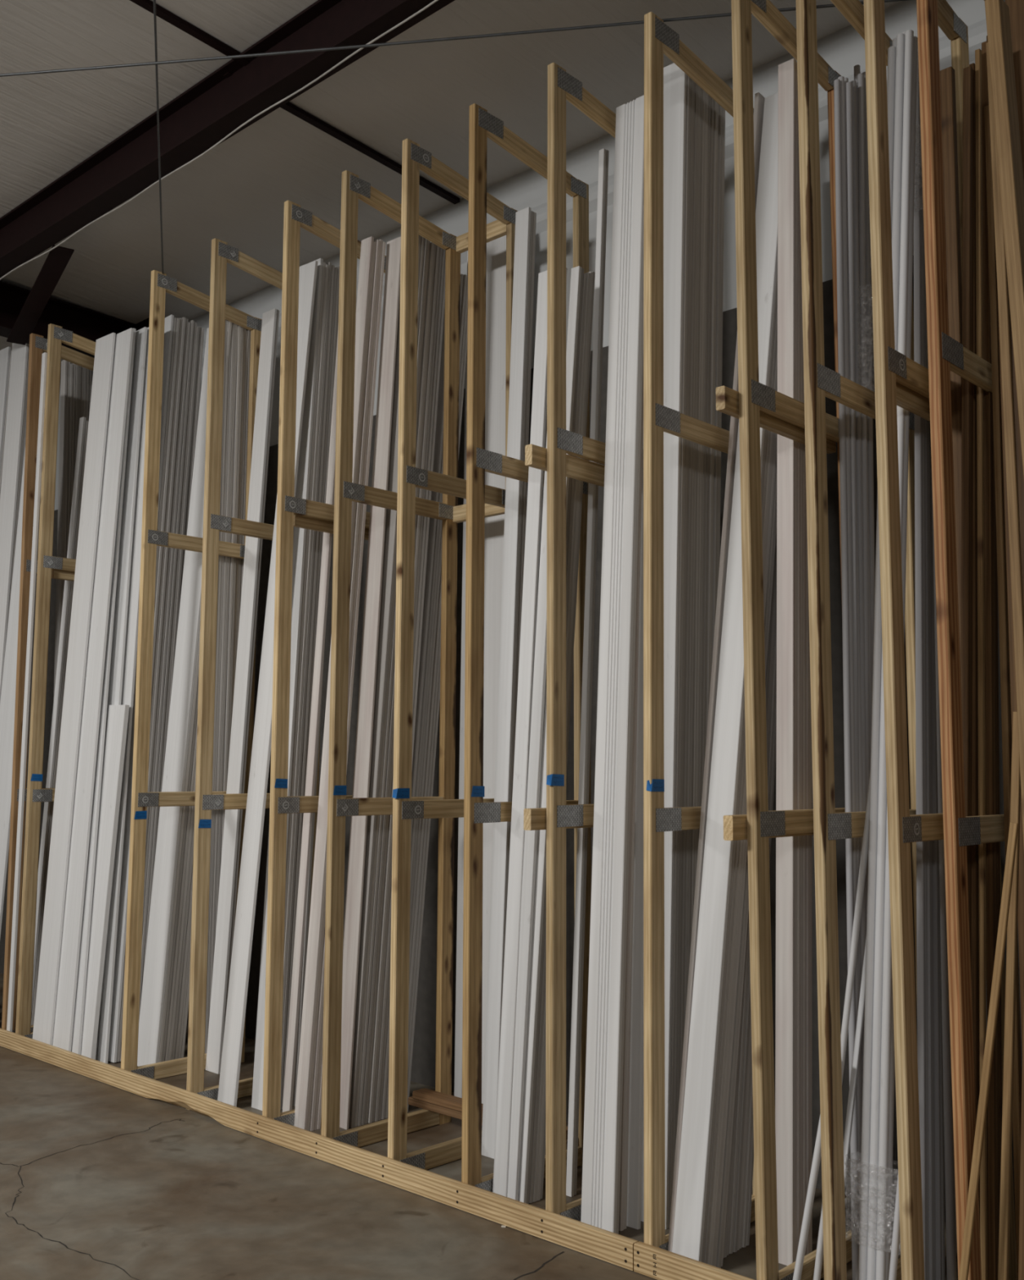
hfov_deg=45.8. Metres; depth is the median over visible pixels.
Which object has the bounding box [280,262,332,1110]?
board
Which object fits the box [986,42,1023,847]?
wood strip
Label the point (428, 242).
board
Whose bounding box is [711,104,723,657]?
board
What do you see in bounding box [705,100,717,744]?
board
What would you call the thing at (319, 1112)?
board
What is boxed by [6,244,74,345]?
brace
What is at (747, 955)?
board
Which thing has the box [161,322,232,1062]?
board
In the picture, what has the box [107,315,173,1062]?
board
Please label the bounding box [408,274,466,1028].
board
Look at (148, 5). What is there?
purlin
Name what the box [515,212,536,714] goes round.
board
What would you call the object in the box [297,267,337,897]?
board
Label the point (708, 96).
board
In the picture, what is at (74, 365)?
board
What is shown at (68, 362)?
board
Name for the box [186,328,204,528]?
board
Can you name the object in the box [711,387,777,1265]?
board
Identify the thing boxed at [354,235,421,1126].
board
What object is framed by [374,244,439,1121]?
board
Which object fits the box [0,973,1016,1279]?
floor
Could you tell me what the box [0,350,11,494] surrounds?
board
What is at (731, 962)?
board
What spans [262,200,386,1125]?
frame
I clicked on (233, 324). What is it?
board
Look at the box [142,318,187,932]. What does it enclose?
board
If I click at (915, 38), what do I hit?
trim
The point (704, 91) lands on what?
board
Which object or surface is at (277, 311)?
board
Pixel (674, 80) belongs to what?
board
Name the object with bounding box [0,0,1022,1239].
wall
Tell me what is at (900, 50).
trim
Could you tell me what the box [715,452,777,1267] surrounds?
board
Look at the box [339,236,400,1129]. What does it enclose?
board
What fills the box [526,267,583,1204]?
board
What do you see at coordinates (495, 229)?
rail
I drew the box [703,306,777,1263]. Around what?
board
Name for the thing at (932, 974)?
molding strip
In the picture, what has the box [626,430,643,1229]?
board
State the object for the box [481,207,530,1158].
board
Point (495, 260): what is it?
trim board
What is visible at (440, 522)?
board
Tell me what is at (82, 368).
board
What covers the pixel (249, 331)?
board
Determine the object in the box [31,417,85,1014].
board
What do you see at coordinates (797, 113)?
board
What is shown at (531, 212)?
board
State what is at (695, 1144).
board
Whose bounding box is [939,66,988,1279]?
wood board
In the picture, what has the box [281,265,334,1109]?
board
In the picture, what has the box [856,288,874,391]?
wrap
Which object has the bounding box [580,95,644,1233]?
board
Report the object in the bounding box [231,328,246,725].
board
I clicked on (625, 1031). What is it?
board
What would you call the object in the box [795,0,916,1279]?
frame
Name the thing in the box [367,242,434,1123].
board
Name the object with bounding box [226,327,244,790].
board
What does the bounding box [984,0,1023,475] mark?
stud
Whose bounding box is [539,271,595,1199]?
board
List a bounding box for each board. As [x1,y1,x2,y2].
[0,342,28,701]
[0,346,10,474]
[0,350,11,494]
[0,444,43,937]
[0,1027,638,1271]
[4,344,29,651]
[6,352,47,1031]
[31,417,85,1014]
[31,420,88,1025]
[32,332,115,1044]
[52,328,133,1051]
[53,360,67,694]
[62,361,70,605]
[66,364,73,558]
[70,362,75,516]
[71,328,136,1054]
[73,364,79,481]
[77,365,81,436]
[80,366,84,417]
[80,704,129,1059]
[83,368,86,417]
[85,368,88,421]
[88,369,92,421]
[94,327,147,1059]
[96,327,149,1063]
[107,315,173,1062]
[116,317,177,1062]
[120,318,179,1061]
[137,320,228,1066]
[138,322,191,1019]
[139,320,194,1010]
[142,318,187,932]
[145,317,186,850]
[148,318,182,761]
[153,322,196,869]
[158,321,231,1062]
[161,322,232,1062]
[164,324,237,1061]
[164,326,199,753]
[167,326,238,1060]
[171,328,243,1059]
[173,328,245,1059]
[177,326,201,620]
[177,330,248,1058]
[180,329,250,1057]
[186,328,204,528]
[204,320,229,1039]
[204,337,231,1053]
[205,308,276,1074]
[208,323,235,1017]
[214,328,237,941]
[217,260,317,1106]
[217,319,226,595]
[220,324,241,866]
[222,310,279,1040]
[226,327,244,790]
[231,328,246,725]
[235,328,248,671]
[240,340,250,606]
[251,257,323,1110]
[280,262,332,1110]
[281,264,328,1038]
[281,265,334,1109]
[282,333,337,1111]
[284,262,325,940]
[292,266,339,1106]
[293,236,373,1129]
[293,634,325,1106]
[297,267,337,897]
[306,241,376,1130]
[309,240,380,1130]
[313,239,382,1129]
[314,266,339,655]
[316,241,386,1128]
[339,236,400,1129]
[348,290,399,1128]
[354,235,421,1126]
[356,236,424,1125]
[360,236,428,1124]
[364,240,430,1124]
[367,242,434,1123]
[371,244,435,1121]
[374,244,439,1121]
[377,247,442,1119]
[380,248,444,1119]
[384,248,445,1118]
[407,276,467,1076]
[407,309,467,1111]
[408,274,463,975]
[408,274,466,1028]
[409,276,461,927]
[409,440,443,893]
[410,304,444,844]
[453,235,506,1103]
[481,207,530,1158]
[492,270,546,1196]
[505,210,533,926]
[506,267,567,1199]
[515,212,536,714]
[517,266,581,1203]
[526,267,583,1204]
[528,273,586,1203]
[532,272,590,1201]
[536,271,593,1200]
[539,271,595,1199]
[565,148,605,1196]
[573,149,608,1195]
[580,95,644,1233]
[618,594,636,1231]
[623,361,643,1229]
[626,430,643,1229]
[633,1240,755,1279]
[640,62,686,1229]
[667,92,764,1251]
[668,75,690,1227]
[671,92,777,1261]
[672,79,693,1177]
[676,80,694,1123]
[680,82,697,1079]
[684,85,700,1025]
[687,88,702,982]
[691,90,705,928]
[694,92,707,884]
[697,94,711,841]
[701,270,777,1262]
[702,97,714,787]
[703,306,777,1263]
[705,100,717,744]
[707,347,777,1264]
[710,103,718,679]
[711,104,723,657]
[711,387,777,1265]
[713,433,777,1266]
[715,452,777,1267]
[716,109,724,593]
[720,520,776,1266]
[723,1046,738,1257]
[726,924,747,1255]
[728,913,749,1253]
[732,534,776,1252]
[737,555,776,1249]
[738,587,776,1248]
[742,625,776,1247]
[746,688,776,1245]
[774,58,795,1265]
[794,62,798,1261]
[796,152,800,1250]
[800,268,803,1226]
[803,383,806,1255]
[806,534,809,1254]
[809,682,811,1252]
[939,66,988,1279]
[1004,0,1023,593]
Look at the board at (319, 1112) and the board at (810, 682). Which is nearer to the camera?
the board at (810, 682)
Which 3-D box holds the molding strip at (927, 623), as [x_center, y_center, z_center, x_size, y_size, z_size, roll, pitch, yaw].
[1.540,-0.027,4.520,0.176,4.676,0.030,3,-7,-23]
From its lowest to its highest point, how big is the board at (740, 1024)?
4.593 m
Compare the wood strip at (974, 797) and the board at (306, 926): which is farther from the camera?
the board at (306, 926)
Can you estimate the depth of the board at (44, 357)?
8.19 m
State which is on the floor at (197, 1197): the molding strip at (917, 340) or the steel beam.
the molding strip at (917, 340)
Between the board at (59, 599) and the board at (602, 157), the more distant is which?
the board at (59, 599)
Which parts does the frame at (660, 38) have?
post, nail plate, nail plate, nail plate, nail plate, rail, rail, rail, rail, post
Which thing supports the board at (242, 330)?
on the floor at (197, 1197)
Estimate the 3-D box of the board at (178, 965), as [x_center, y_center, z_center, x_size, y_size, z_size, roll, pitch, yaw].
[-2.027,0.277,7.770,0.392,4.726,0.222,3,-7,-26]
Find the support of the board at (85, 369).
on the floor at (197, 1197)
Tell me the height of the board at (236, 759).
4.814 m
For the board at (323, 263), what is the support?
on the floor at (197, 1197)
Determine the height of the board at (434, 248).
4.779 m
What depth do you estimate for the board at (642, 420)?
5.07 m
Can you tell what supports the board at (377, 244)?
on the floor at (197, 1197)
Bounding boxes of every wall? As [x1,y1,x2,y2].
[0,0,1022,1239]
[0,281,135,358]
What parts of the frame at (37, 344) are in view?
nail plate, post, nail plate, nail plate, rail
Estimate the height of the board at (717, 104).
4.955 m
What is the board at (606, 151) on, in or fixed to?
on the floor at (197, 1197)
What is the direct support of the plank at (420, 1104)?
on the frame at (415, 158)
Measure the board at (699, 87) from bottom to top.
4.983 m
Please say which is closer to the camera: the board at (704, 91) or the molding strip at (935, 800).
the molding strip at (935, 800)
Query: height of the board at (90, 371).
4.902 m
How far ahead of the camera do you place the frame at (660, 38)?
4.71 m
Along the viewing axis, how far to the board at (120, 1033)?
8.19 m
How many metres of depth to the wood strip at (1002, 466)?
3.90 m
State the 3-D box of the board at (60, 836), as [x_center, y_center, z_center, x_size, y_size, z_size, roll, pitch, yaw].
[-2.905,0.281,8.059,0.342,4.772,0.204,-5,-8,43]
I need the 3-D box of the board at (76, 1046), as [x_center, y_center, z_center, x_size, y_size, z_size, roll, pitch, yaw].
[-2.705,0.263,7.962,0.212,4.789,0.294,-3,-7,29]
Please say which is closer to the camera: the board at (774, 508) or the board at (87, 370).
the board at (774, 508)
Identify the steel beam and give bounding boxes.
[0,0,454,277]
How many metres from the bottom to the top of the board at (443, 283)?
4.786 m
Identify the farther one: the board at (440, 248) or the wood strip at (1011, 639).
the board at (440, 248)
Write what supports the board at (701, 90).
on the floor at (197, 1197)
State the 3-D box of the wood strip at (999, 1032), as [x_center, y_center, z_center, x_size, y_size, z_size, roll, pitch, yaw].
[1.709,0.014,4.296,0.026,4.550,0.026,-3,-8,43]
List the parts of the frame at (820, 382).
post, nail plate, nail plate, rail, rail, rail, rail, post, nail plate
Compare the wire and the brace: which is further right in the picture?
the wire
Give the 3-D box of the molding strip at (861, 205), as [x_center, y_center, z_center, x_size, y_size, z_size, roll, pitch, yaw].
[1.363,-0.044,4.681,0.026,4.743,0.429,-3,-7,28]
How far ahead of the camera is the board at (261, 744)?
6.72 m
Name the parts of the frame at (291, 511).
post, nail plate, nail plate, nail plate, rail, nail plate, rail, doubled rail, rail, rail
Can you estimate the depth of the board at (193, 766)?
7.50 m
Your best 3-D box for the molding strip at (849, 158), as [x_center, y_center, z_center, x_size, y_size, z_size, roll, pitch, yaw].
[1.307,-0.018,4.636,0.026,4.681,0.428,-3,-7,26]
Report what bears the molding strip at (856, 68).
on the floor at (197, 1197)
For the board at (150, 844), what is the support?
on the floor at (197, 1197)
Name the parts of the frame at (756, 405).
post, nail plate, nail plate, doubled rail, nail plate, doubled rail, nail plate, rail, rail, rail, rail, nail plate, post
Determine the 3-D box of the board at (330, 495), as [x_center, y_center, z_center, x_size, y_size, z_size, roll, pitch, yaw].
[-1.066,0.136,6.690,0.293,4.788,0.051,0,-6,4]
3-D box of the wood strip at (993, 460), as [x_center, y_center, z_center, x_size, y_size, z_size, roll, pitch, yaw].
[1.685,0.040,4.262,0.161,4.491,0.026,-2,-6,18]
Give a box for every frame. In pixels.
[1,333,94,1032]
[15,324,95,1038]
[120,270,262,1079]
[186,238,319,1110]
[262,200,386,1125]
[320,170,460,1147]
[387,138,517,1169]
[461,103,591,1191]
[523,62,615,1221]
[643,12,755,1250]
[715,0,851,1279]
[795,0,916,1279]
[863,0,1016,1279]
[915,0,1004,1279]
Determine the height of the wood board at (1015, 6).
4.420 m
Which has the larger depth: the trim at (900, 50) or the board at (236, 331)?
the board at (236, 331)
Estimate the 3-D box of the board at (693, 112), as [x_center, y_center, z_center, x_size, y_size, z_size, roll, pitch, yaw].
[0.686,-0.108,5.230,0.157,4.979,0.030,-4,-9,43]
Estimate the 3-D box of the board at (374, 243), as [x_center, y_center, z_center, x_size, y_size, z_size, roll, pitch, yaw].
[-0.926,0.141,6.455,0.320,4.728,0.086,2,-6,-20]
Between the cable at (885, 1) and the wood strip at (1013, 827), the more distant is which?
the cable at (885, 1)
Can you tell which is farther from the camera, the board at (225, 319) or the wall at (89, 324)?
the wall at (89, 324)
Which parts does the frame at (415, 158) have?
post, nail plate, nail plate, nail plate, nail plate, rail, rail, rail, rail, nail plate, nail plate, post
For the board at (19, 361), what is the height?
5.079 m
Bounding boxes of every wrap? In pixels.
[844,1154,900,1251]
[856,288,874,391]
[913,127,923,211]
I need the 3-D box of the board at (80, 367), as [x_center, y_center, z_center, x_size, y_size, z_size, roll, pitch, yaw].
[-3.232,0.314,8.915,0.029,4.885,0.401,5,-8,-38]
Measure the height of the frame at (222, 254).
4.880 m
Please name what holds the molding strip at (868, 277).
on the floor at (197, 1197)
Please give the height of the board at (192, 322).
4.938 m
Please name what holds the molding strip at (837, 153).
on the floor at (197, 1197)
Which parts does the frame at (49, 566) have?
nail plate, post, nail plate, rail, nail plate, nail plate, doubled rail, rail, rail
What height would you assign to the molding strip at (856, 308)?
4.709 m
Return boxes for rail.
[452,503,504,523]
[455,219,506,253]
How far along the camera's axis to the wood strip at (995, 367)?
4.01 m
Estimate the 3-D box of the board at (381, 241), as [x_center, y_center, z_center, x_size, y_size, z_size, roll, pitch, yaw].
[-0.893,0.133,6.486,0.323,4.752,0.085,2,-6,-20]
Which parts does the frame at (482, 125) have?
post, nail plate, nail plate, nail plate, nail plate, rail, rail, rail, rail, nail plate, post, nail plate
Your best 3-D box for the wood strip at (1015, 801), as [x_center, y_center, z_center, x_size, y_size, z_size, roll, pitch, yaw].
[1.502,1.223,3.664,0.151,2.010,0.027,-2,-6,19]
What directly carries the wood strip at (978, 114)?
on the floor at (197, 1197)
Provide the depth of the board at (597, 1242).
5.48 m
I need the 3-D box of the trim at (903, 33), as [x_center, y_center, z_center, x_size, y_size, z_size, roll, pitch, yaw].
[1.345,-0.028,4.312,0.365,4.633,0.031,4,-7,-31]
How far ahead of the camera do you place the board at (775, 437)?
4.66 m
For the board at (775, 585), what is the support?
on the floor at (197, 1197)
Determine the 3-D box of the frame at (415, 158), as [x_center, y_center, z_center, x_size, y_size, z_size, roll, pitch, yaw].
[-0.256,0.016,5.961,0.044,4.880,0.849,-5,-8,43]
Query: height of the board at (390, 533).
4.794 m
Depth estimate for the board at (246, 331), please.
7.49 m
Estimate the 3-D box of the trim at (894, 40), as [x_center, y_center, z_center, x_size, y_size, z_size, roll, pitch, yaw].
[1.320,-0.021,4.333,0.363,4.622,0.031,4,-7,-31]
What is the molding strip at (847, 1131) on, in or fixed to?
on the floor at (197, 1197)
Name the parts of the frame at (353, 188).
post, nail plate, nail plate, nail plate, nail plate, rail, rail, rail, rail, nail plate, post, nail plate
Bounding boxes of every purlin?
[128,0,249,66]
[223,71,459,204]
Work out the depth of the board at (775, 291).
4.62 m
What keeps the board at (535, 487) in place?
on the floor at (197, 1197)
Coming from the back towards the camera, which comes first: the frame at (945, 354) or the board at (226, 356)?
the board at (226, 356)
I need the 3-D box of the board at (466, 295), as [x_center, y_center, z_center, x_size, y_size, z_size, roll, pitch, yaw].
[-0.470,0.204,6.835,0.409,4.688,0.147,3,-7,-22]
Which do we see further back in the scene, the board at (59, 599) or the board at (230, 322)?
the board at (59, 599)
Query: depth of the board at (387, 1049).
6.70 m
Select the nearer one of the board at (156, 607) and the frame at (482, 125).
the frame at (482, 125)
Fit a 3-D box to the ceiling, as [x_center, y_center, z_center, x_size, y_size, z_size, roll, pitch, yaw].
[-4.016,-4.040,-0.085,24.001,1.063,16.245,-5,-8,43]
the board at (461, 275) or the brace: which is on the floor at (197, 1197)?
the board at (461, 275)
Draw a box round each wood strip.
[958,822,1018,1279]
[960,66,972,912]
[968,62,977,1122]
[968,69,973,982]
[974,48,986,1279]
[976,525,977,922]
[981,40,996,1279]
[984,105,1021,1279]
[986,35,1001,1204]
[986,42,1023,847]
[991,392,999,1279]
[996,288,1023,1046]
[997,711,1020,1279]
[1002,466,1021,1096]
[1008,306,1023,601]
[1017,987,1023,1279]
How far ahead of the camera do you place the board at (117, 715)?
7.67 m
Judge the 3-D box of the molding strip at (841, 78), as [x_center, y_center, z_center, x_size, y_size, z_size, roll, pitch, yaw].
[1.287,-0.032,4.628,0.026,4.707,0.442,-2,-7,21]
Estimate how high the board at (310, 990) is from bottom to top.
4.749 m
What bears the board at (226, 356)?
on the floor at (197, 1197)
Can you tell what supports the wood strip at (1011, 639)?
on the floor at (197, 1197)
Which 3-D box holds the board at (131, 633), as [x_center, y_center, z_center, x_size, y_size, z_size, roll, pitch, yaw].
[-2.522,0.248,7.923,0.206,4.812,0.295,-3,-7,27]
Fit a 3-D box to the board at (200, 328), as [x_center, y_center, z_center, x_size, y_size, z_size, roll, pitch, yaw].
[-2.327,0.226,8.183,0.198,4.912,0.465,-1,-6,16]
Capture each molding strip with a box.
[813,773,870,1279]
[833,79,858,1279]
[837,75,861,1221]
[843,936,866,1192]
[844,77,866,1087]
[845,81,862,1128]
[850,80,867,922]
[853,65,871,764]
[857,73,870,853]
[862,71,875,685]
[913,54,927,1279]
[920,155,928,1279]
[924,256,933,1279]
[927,356,935,1279]
[928,421,942,1279]
[937,841,945,1279]
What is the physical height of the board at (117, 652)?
4.796 m
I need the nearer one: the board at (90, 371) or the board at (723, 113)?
the board at (723, 113)
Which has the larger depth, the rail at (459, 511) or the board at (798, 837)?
the rail at (459, 511)
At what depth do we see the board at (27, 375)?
9.12 m
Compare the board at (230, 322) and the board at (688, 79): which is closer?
the board at (688, 79)
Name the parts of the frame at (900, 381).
post, nail plate, nail plate, rail, doubled rail, rail, rail, nail plate, post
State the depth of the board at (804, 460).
4.74 m
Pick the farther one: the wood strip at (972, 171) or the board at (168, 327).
the board at (168, 327)
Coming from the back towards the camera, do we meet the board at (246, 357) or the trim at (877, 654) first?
the board at (246, 357)
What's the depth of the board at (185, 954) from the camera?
7.49 m
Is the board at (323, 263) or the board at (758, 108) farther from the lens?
the board at (323, 263)
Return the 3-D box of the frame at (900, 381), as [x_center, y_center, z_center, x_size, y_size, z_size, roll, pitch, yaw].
[1.508,-0.149,4.332,0.090,4.880,0.837,-5,-8,43]
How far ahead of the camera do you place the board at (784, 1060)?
4.78 m
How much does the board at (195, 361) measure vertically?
4.904 m
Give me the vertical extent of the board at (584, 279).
4.120 m
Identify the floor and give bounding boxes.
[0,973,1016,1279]
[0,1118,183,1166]
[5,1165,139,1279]
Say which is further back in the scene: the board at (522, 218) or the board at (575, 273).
the board at (522, 218)
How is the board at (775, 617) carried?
on the floor at (197, 1197)
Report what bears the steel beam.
attached to the ceiling
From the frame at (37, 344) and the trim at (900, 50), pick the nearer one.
the trim at (900, 50)
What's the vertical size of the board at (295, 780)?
4.782 m
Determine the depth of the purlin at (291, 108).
6.84 m
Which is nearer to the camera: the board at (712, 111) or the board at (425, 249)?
the board at (712, 111)
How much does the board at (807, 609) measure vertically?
4.773 m
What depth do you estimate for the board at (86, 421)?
8.59 m
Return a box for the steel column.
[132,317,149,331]
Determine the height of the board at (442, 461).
4.686 m
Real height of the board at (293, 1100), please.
4.811 m
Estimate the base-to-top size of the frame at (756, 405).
4.880 m
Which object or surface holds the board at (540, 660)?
on the floor at (197, 1197)
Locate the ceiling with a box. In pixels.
[0,0,902,379]
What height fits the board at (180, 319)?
4.929 m
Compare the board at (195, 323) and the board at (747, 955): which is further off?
the board at (195, 323)
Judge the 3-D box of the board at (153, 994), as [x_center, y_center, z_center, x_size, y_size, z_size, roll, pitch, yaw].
[-2.087,0.263,7.708,0.394,4.740,0.222,3,-7,-26]
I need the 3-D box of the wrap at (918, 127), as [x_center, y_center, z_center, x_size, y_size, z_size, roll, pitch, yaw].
[1.605,-1.806,4.685,0.096,0.350,0.138,-5,-8,43]
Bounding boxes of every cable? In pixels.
[0,0,438,279]
[0,0,911,76]
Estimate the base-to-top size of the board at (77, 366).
4.889 m
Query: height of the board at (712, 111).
4.946 m
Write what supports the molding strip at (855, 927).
on the floor at (197, 1197)
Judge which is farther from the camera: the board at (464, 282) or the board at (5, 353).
the board at (5, 353)
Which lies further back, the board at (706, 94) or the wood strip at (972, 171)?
the board at (706, 94)
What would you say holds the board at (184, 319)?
on the floor at (197, 1197)
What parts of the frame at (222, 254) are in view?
post, nail plate, nail plate, nail plate, nail plate, rail, rail, rail, rail, post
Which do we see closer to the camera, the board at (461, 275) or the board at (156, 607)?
the board at (461, 275)
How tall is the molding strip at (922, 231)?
4.637 m
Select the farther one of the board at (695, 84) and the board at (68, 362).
the board at (68, 362)
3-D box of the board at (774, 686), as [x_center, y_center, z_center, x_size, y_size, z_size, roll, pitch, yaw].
[1.090,0.090,5.144,0.074,4.572,0.617,-6,-9,45]
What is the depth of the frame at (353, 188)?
6.19 m
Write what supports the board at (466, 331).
on the floor at (197, 1197)
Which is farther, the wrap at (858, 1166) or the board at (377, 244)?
the board at (377, 244)
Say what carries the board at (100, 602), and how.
on the floor at (197, 1197)
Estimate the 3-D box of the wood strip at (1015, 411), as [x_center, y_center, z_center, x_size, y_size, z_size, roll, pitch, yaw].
[1.664,0.139,3.936,0.034,4.224,0.025,-5,-9,43]
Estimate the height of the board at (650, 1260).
0.100 m
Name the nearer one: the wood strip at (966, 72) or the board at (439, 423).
the wood strip at (966, 72)
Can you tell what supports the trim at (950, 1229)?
on the floor at (197, 1197)
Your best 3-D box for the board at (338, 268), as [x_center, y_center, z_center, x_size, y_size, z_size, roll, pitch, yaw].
[-1.171,0.159,6.950,0.155,4.796,0.240,-5,-8,43]
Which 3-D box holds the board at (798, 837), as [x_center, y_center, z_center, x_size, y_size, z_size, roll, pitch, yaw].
[1.115,-0.049,4.839,0.075,4.785,0.022,-5,-10,43]
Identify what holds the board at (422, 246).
on the floor at (197, 1197)
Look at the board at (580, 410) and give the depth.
5.47 m
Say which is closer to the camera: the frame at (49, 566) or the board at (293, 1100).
the board at (293, 1100)
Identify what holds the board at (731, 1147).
on the floor at (197, 1197)
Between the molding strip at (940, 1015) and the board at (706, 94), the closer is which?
the molding strip at (940, 1015)
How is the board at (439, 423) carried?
on the floor at (197, 1197)
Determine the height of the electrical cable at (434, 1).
0.017 m
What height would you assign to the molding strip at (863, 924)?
4.722 m
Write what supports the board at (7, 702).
on the floor at (197, 1197)
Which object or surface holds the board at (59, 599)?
on the floor at (197, 1197)
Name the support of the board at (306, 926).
on the floor at (197, 1197)
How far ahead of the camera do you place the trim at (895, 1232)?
3.89 m
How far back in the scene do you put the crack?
4.47 m
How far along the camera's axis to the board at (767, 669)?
4.75 m
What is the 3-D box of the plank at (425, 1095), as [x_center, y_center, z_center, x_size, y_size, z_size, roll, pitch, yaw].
[-0.112,2.322,5.964,1.020,0.038,0.087,-5,-8,43]
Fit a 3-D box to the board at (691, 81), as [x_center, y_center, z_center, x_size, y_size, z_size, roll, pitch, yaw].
[0.673,-0.098,5.208,0.157,4.955,0.030,-4,-9,43]
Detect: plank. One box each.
[408,1096,567,1149]
[412,1088,568,1138]
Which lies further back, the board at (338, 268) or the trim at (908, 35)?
the board at (338, 268)
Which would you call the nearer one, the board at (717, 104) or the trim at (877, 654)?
the trim at (877, 654)
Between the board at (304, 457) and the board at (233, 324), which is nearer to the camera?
the board at (304, 457)
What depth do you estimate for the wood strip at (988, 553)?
4.23 m
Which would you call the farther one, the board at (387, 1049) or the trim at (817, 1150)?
the board at (387, 1049)
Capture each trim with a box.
[792,1113,821,1279]
[857,46,896,1279]
[866,33,904,1279]
[875,30,913,1279]
[885,36,917,1279]
[888,1173,899,1279]
[891,37,896,47]
[900,31,905,205]
[931,481,956,1279]
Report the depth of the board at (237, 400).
7.81 m
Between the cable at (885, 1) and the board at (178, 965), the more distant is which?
the board at (178, 965)
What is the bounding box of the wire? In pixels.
[153,0,163,274]
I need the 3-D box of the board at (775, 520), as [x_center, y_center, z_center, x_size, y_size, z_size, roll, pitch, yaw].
[0.994,-0.020,4.960,0.665,4.751,0.120,5,-7,-36]
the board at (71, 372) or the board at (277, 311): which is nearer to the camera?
the board at (277, 311)
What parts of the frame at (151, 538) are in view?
nail plate, post, nail plate, nail plate, nail plate, rail, rail, rail, rail, nail plate, post, nail plate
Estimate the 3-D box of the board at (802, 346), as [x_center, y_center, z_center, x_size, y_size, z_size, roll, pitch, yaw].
[1.128,-0.036,4.855,0.076,4.762,0.022,-5,-10,43]
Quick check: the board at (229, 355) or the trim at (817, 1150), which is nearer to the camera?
the trim at (817, 1150)
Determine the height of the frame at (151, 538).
4.880 m
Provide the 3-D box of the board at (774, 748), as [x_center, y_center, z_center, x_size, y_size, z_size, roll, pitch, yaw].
[1.108,0.085,5.162,0.620,4.586,0.074,6,-8,-44]
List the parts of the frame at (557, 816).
post, doubled rail, doubled rail, nail plate, nail plate, nail plate, nail plate, rail, rail, rail, rail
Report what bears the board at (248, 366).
on the floor at (197, 1197)
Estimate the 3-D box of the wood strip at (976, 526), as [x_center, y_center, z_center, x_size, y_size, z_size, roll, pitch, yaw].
[1.637,0.089,4.283,0.163,4.397,0.024,-1,-6,16]
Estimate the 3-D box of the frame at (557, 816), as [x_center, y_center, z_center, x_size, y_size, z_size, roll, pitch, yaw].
[0.395,-0.050,5.309,0.085,4.880,0.915,-5,-8,43]
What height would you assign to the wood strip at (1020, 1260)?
2.008 m
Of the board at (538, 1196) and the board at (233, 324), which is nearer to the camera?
the board at (538, 1196)

